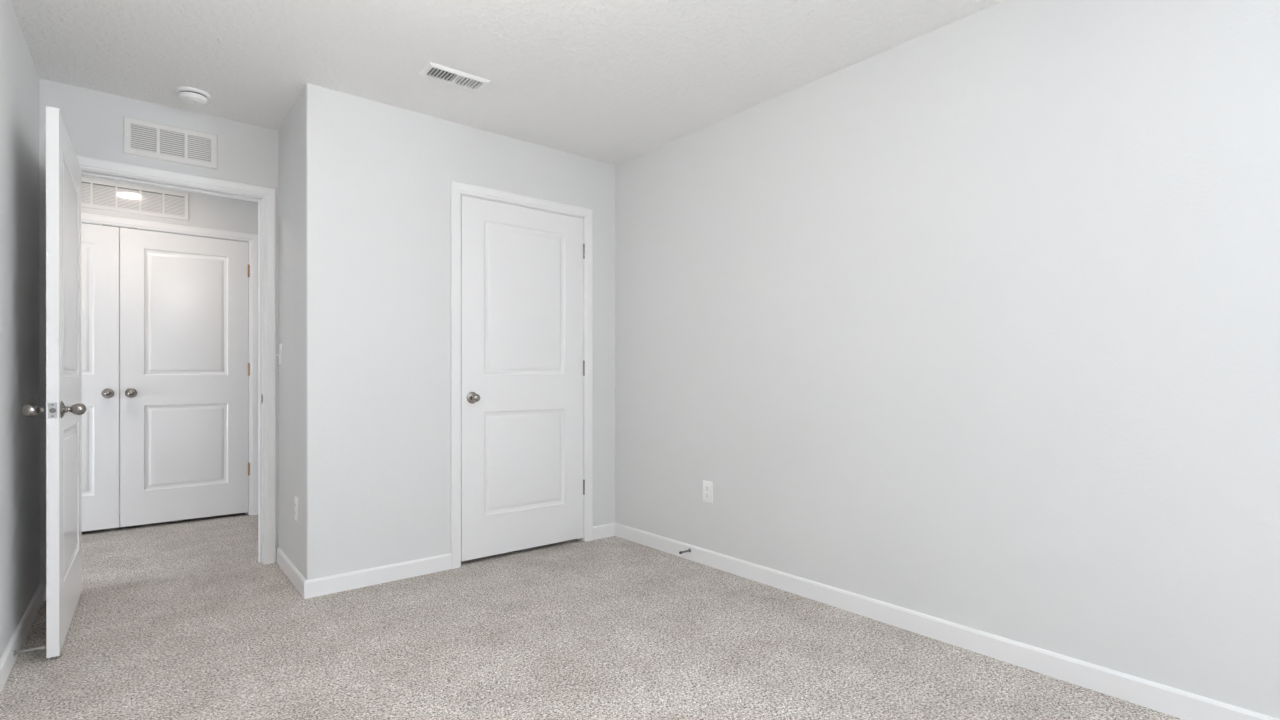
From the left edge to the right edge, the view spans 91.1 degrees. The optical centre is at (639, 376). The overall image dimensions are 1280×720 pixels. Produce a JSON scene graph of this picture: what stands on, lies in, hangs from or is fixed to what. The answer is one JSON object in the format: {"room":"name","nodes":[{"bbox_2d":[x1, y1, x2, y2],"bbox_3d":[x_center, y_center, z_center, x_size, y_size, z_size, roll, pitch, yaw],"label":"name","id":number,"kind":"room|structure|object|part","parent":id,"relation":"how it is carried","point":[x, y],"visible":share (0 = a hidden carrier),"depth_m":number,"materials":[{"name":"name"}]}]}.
{"room":"empty bedroom","nodes":[
{"label":"empty bedroom","id":0,"kind":"room"},
{"bbox_2d":[0,0,39,658],"bbox_3d":[-0.959,-0.167,0.469,0.140,2.440,6.150,0,0,-38],"label":"wall","id":1,"kind":"structure","parent":0,"point":[19,79],"depth_m":2.45,"materials":[{"name":"white paint"}]},
{"bbox_2d":[0,583,42,693],"bbox_3d":[-0.900,1.011,0.519,0.013,0.084,6.147,0,0,-38],"label":"baseboard","id":2,"kind":"structure","parent":1,"relation":"attached to","point":[7,661],"depth_m":2.41,"materials":[{"name":"white paint"}]},
{"bbox_2d":[13,645,45,656],"bbox_3d":[-2.238,1.004,2.303,0.086,0.023,0.023,0,0,-40],"label":"door stop","id":3,"kind":"object","parent":1,"relation":"attached to","point":[41,647],"visible":1,"depth_m":2.30,"materials":[{"name":"silver metal"}]},
{"bbox_2d":[119,230,119,513],"bbox_3d":[-3.977,-0.172,4.821,2.200,2.440,0.100,0,0,-40],"label":"wall","id":4,"kind":"structure","parent":0,"point":[119,230],"depth_m":4.77,"materials":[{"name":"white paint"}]},
{"bbox_2d":[39,78,278,582],"bbox_3d":[-2.514,-0.170,3.244,5.049,2.440,0.115,0,0,-40],"label":"wall","id":5,"kind":"structure","parent":0,"point":[93,120],"depth_m":3.10,"materials":[{"name":"white paint"}]},
{"bbox_2d":[42,582,45,600],"bbox_3d":[-2.784,1.008,2.940,0.039,0.084,0.013,0,0,-40],"label":"baseboard","id":6,"kind":"structure","parent":5,"relation":"attached to","point":[44,583],"depth_m":2.93,"materials":[{"name":"white paint"}]},
{"bbox_2d":[22,106,85,657],"bbox_3d":[-2.425,0.022,2.655,0.178,2.022,0.880,0,0,-38],"label":"door","id":7,"kind":"structure","parent":5,"relation":"in","point":[63,409],"depth_m":2.38,"materials":[{"name":"white paint"}]},
{"bbox_3d":[-2.242,0.126,2.322,0.064,0.047,0.047,0,0,-38],"label":"knob","id":8,"kind":"part","parent":7,"relation":"part of","materials":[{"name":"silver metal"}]},
{"bbox_3d":[-2.159,0.126,2.309,0.024,0.058,0.002,0,0,-38],"label":"latch plate","id":9,"kind":"part","parent":7,"relation":"part of","materials":[{"name":"silver metal"}]},
{"bbox_3d":[-2.151,0.126,2.392,0.064,0.047,0.047,0,0,-38],"label":"knob","id":10,"kind":"part","parent":7,"relation":"part of","materials":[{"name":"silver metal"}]},
{"bbox_2d":[123,116,216,169],"bbox_3d":[-2.416,-1.200,3.243,0.390,0.184,0.010,0,0,-40],"label":"air vent","id":11,"kind":"object","parent":5,"relation":"in","point":[142,138],"visible":1,"depth_m":3.23,"materials":[{"name":"silver metal"}]},
{"bbox_2d":[76,155,275,563],"bbox_3d":[-2.452,-0.004,3.295,0.926,2.107,0.147,0,0,-40],"label":"door frame","id":12,"kind":"structure","parent":5,"relation":"attached to","point":[265,197],"depth_m":3.51,"materials":[{"name":"white paint"}]},
{"bbox_2d":[81,175,257,233],"bbox_3d":[-3.453,-0.171,4.382,5.050,2.440,0.115,0,0,-40],"label":"wall","id":13,"kind":"structure","parent":0,"point":[205,211],"depth_m":4.57,"materials":[{"name":"white paint"}]},
{"bbox_2d":[81,223,118,531],"bbox_3d":[-3.802,0.008,3.997,0.751,2.030,0.106,0,0,-40],"label":"door","id":14,"kind":"structure","parent":13,"relation":"in","point":[99,243],"depth_m":4.19,"materials":[{"name":"white paint"}]},
{"bbox_3d":[-3.544,0.114,4.182,0.047,0.047,0.064,0,0,-40],"label":"knob","id":15,"kind":"part","parent":14,"relation":"part of","materials":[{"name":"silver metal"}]},
{"bbox_2d":[81,178,188,220],"bbox_3d":[-3.530,-1.207,4.236,0.795,0.192,0.010,0,0,-40],"label":"air vent","id":16,"kind":"object","parent":13,"relation":"in","point":[95,194],"visible":0.66,"depth_m":4.29,"materials":[{"name":"silver metal"}]},
{"bbox_2d":[81,213,257,515],"bbox_3d":[-3.553,-0.011,4.289,1.619,2.121,0.131,0,0,-40],"label":"door frame","id":17,"kind":"structure","parent":13,"relation":"attached to","point":[252,239],"depth_m":4.73,"materials":[{"name":"white paint"}]},
{"bbox_2d":[120,227,249,526],"bbox_3d":[-3.219,0.008,4.478,0.752,2.030,0.106,0,0,-40],"label":"door","id":18,"kind":"structure","parent":13,"relation":"in","point":[185,367],"depth_m":4.46,"materials":[{"name":"white paint"}]},
{"bbox_3d":[-3.451,0.114,4.259,0.047,0.047,0.064,0,0,-40],"label":"knob","id":19,"kind":"part","parent":18,"relation":"part of","materials":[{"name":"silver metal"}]},
{"bbox_2d":[279,83,332,579],"bbox_3d":[-1.768,-0.170,3.303,0.125,2.440,0.743,0,0,-40],"label":"wall","id":20,"kind":"structure","parent":0,"point":[306,133],"depth_m":3.04,"materials":[{"name":"white paint"}]},
{"bbox_2d":[277,343,281,364],"bbox_3d":[-2.009,-0.122,3.492,0.023,0.118,0.072,0,0,-39],"label":"light switch","id":21,"kind":"object","parent":20,"relation":"attached to","point":[280,345],"visible":1,"depth_m":3.48,"materials":[{"name":"white plastic"}]},
{"bbox_3d":[-2.002,-0.122,3.497,0.006,0.118,0.072,0,0,-39],"label":"plate","id":22,"kind":"part","parent":21,"relation":"part of","materials":[{"name":"white plastic"}]},
{"bbox_2d":[277,547,305,597],"bbox_3d":[-1.808,1.008,3.252,0.013,0.084,0.739,0,0,-39],"label":"baseboard","id":23,"kind":"structure","parent":20,"relation":"attached to","point":[294,575],"depth_m":3.21,"materials":[{"name":"white paint"}]},
{"bbox_2d":[295,496,298,521],"bbox_3d":[-1.723,0.665,3.149,0.009,0.118,0.072,0,0,-39],"label":"wall outlet","id":24,"kind":"object","parent":20,"relation":"attached to","point":[296,498],"visible":1,"depth_m":3.13,"materials":[{"name":"white plastic"}]},
{"bbox_2d":[333,90,614,574],"bbox_3d":[-0.864,-0.170,3.642,1.721,2.440,0.115,0,0,-40],"label":"wall","id":25,"kind":"structure","parent":0,"point":[394,168],"depth_m":3.28,"materials":[{"name":"white paint"}]},
{"bbox_2d":[304,553,450,598],"bbox_3d":[-1.308,1.008,3.194,0.721,0.084,0.013,0,0,-40],"label":"baseboard","id":26,"kind":"structure","parent":25,"relation":"attached to","point":[336,583],"depth_m":3.17,"materials":[{"name":"white paint"}]},
{"bbox_2d":[450,180,592,568],"bbox_3d":[-0.704,-0.008,3.764,0.938,2.115,0.131,0,0,-40],"label":"door frame","id":27,"kind":"structure","parent":25,"relation":"attached to","point":[457,189],"depth_m":3.49,"materials":[{"name":"white paint"}]},
{"bbox_2d":[461,195,584,560],"bbox_3d":[-0.658,0.012,3.715,0.818,2.024,0.106,0,0,-40],"label":"door","id":28,"kind":"structure","parent":25,"relation":"in","point":[523,364],"depth_m":3.69,"materials":[{"name":"white paint"}]},
{"bbox_3d":[-0.912,0.120,3.478,0.047,0.047,0.064,0,0,-40],"label":"knob","id":29,"kind":"part","parent":28,"relation":"part of","materials":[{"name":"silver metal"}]},
{"bbox_2d":[593,523,614,539],"bbox_3d":[-0.233,1.007,4.081,0.190,0.084,0.013,0,0,-40],"label":"baseboard","id":30,"kind":"structure","parent":25,"relation":"attached to","point":[606,530],"depth_m":4.07,"materials":[{"name":"white paint"}]},
{"bbox_2d":[11,0,1003,164],"bbox_3d":[-1.121,-1.448,1.829,5.800,0.120,8.750,0,0,-40],"label":"ceiling","id":31,"kind":"structure","parent":0,"point":[614,82],"depth_m":2.68,"materials":[{"name":"white paint"}]},
{"bbox_2d":[176,87,210,104],"bbox_3d":[-2.192,-1.367,3.084,0.140,0.046,0.140,0,0,-40],"label":"smoke detector","id":32,"kind":"object","parent":31,"relation":"attached to","point":[190,95],"visible":1,"depth_m":3.05,"materials":[{"name":"white plastic"}]},
{"bbox_2d":[419,62,489,91],"bbox_3d":[-0.859,-1.383,2.920,0.290,0.012,0.140,0,0,-38],"label":"ceiling vent","id":33,"kind":"object","parent":31,"relation":"in","point":[431,70],"visible":1,"depth_m":2.91,"materials":[{"name":"white plastic"}]},
{"bbox_2d":[0,512,1182,719],"bbox_3d":[-1.121,1.111,1.831,5.800,0.120,8.750,0,0,-40],"label":"floor","id":34,"kind":"structure","parent":0,"point":[179,619],"depth_m":2.39,"materials":[{"name":"carpet"}]},
{"bbox_2d":[615,0,1279,718],"bbox_3d":[1.377,-0.169,2.397,0.140,2.440,6.145,0,0,-40],"label":"wall","id":35,"kind":"structure","parent":0,"point":[973,320],"depth_m":2.35,"materials":[{"name":"white paint"}]},
{"bbox_2d":[679,548,690,553],"bbox_3d":[0.254,0.995,3.561,0.078,0.023,0.023,0,0,-40],"label":"door stop","id":36,"kind":"object","parent":35,"relation":"attached to","point":[689,549],"visible":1,"depth_m":3.56,"materials":[{"name":"silver metal"}]},
{"bbox_2d":[703,480,712,502],"bbox_3d":[0.376,0.642,3.489,0.009,0.118,0.072,0,0,-40],"label":"wall outlet","id":37,"kind":"object","parent":35,"relation":"attached to","point":[707,485],"visible":1,"depth_m":3.48,"materials":[{"name":"white plastic"}]},
{"bbox_2d":[615,523,1279,719],"bbox_3d":[1.556,1.009,2.063,0.013,0.084,5.402,0,0,-40],"label":"baseboard","id":38,"kind":"structure","parent":35,"relation":"attached to","point":[1175,702],"depth_m":2.37,"materials":[{"name":"white paint"}]}
]}

